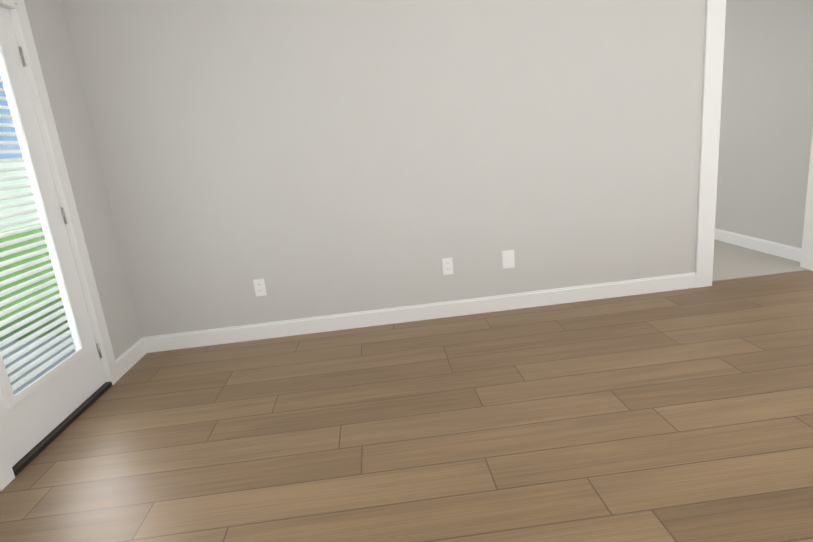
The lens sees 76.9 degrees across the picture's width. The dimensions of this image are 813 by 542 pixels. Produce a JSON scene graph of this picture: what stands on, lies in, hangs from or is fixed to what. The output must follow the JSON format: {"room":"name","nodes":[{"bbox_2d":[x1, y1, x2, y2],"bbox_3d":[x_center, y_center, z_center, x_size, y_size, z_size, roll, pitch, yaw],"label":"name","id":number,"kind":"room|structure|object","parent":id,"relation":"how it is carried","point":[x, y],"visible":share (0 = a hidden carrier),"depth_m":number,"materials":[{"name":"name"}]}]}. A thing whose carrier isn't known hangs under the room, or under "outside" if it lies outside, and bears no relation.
{"room":"empty living room","nodes":[
{"label":"empty living room","id":0,"kind":"room"},
{"bbox_2d":[24,0,141,359],"bbox_3d":[-1.941,-0.684,2.741,0.140,2.770,10.280,-6,14,-3],"label":"wall","id":1,"kind":"structure","parent":0,"point":[53,44],"depth_m":2.98,"materials":[{"name":"grey paint"}]},
{"bbox_2d":[0,6,105,466],"bbox_3d":[-1.806,-0.216,2.328,0.099,1.989,0.868,-6,14,-3],"label":"patio door","id":2,"kind":"structure","parent":1,"relation":"in","point":[36,412],"depth_m":2.50,"materials":[{"name":"white"}]},
{"bbox_2d":[0,0,119,490],"bbox_3d":[-1.858,-0.238,2.314,0.156,2.102,1.034,-6,14,-3],"label":"door frame","id":3,"kind":"structure","parent":1,"relation":"attached to","point":[39,96],"depth_m":2.69,"materials":[{"name":"white wood"}]},
{"bbox_2d":[116,337,147,377],"bbox_3d":[-1.749,0.548,3.246,0.016,0.110,0.375,-6,14,-3],"label":"baseboard","id":4,"kind":"structure","parent":1,"relation":"attached to","point":[133,355],"depth_m":3.25,"materials":[{"name":"white wood"}]},
{"bbox_2d":[62,0,705,336],"bbox_3d":[0.523,-1.079,3.328,4.900,2.770,0.140,-6,14,-3],"label":"wall","id":5,"kind":"structure","parent":0,"point":[308,158],"depth_m":3.28,"materials":[{"name":"grey paint"}]},
{"bbox_2d":[253,279,266,295],"bbox_3d":[-0.979,0.111,3.419,0.070,0.115,0.010,-6,14,-3],"label":"electrical outlet","id":6,"kind":"object","parent":5,"relation":"attached to","point":[259,287],"visible":1,"depth_m":3.42,"materials":[{"name":"white plastic"}]},
{"bbox_2d":[144,272,695,352],"bbox_3d":[0.142,0.282,3.548,3.860,0.110,0.016,-6,14,-3],"label":"baseboard","id":7,"kind":"structure","parent":5,"relation":"attached to","point":[208,337],"depth_m":3.54,"materials":[{"name":"white wood"}]},
{"bbox_2d":[442,257,452,274],"bbox_3d":[0.281,-0.032,3.485,0.070,0.115,0.010,-6,14,-3],"label":"electrical outlet","id":8,"kind":"object","parent":5,"relation":"attached to","point":[447,263],"visible":1,"depth_m":3.48,"materials":[{"name":"white plastic"}]},
{"bbox_2d":[502,250,514,268],"bbox_3d":[0.698,-0.080,3.508,0.085,0.125,0.008,-6,14,-3],"label":"outlet","id":9,"kind":"object","parent":5,"relation":"attached to","point":[508,259],"visible":1,"depth_m":3.50,"materials":[{"name":"white plastic"}]},
{"bbox_2d":[695,0,812,287],"bbox_3d":[2.474,-0.993,3.505,1.050,2.140,0.176,-6,14,-3],"label":"trim","id":10,"kind":"structure","parent":5,"relation":"attached to","point":[712,89],"depth_m":3.44,"materials":[{"name":"white wood"}]},
{"bbox_2d":[0,270,812,541],"bbox_3d":[2.551,0.574,1.859,8.680,0.100,7.280,-6,14,-3],"label":"floor","id":11,"kind":"structure","parent":0,"point":[683,415],"depth_m":2.16,"materials":[{"name":"brown wood"}]},
{"bbox_2d":[712,239,809,281],"bbox_3d":[0.481,-0.247,5.937,5.180,0.106,4.670,-6,14,-3],"label":"floor carpet","id":12,"kind":"object","parent":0,"point":[731,261],"depth_m":4.05,"materials":[{"name":"beige carpet"}]},
{"bbox_2d":[715,0,812,247],"bbox_3d":[2.845,-1.905,5.687,0.140,2.770,4.740,-6,14,-3],"label":"wall","id":13,"kind":"structure","parent":0,"point":[766,128],"depth_m":4.17,"materials":[{"name":"grey paint"}]},
{"bbox_2d":[714,228,801,261],"bbox_3d":[2.898,-0.608,5.986,0.016,0.110,4.420,-6,14,-3],"label":"baseboard","id":14,"kind":"structure","parent":13,"relation":"attached to","point":[769,247],"depth_m":4.37,"materials":[{"name":"white wood"}]},
{"label":"outside","id":15,"kind":"structure","parent":0,"visible":0},
{"bbox_2d":[0,223,69,340],"bbox_3d":[-15.802,2.498,2.406,100.000,0.280,90.000,-6,14,-3],"label":"grass","id":16,"kind":"structure","parent":15,"point":[25,279],"depth_m":6.57,"materials":[{"name":"green plant"}]},
{"bbox_2d":[0,162,40,232],"bbox_3d":[-6.973,-0.606,6.524,7.750,2.000,50.072,-6,14,-3],"label":"fence","id":17,"kind":"object","parent":16,"relation":"on","point":[8,210],"depth_m":14.92,"materials":[{"name":"white vinyl"}]},
{"bbox_2d":[0,334,75,394],"bbox_3d":[-3.132,0.969,2.609,2.590,0.114,3.110,-6,14,-3],"label":"patio","id":18,"kind":"structure","parent":16,"relation":"on","point":[27,383],"depth_m":3.65,"materials":[{"name":"concrete"}]}
]}

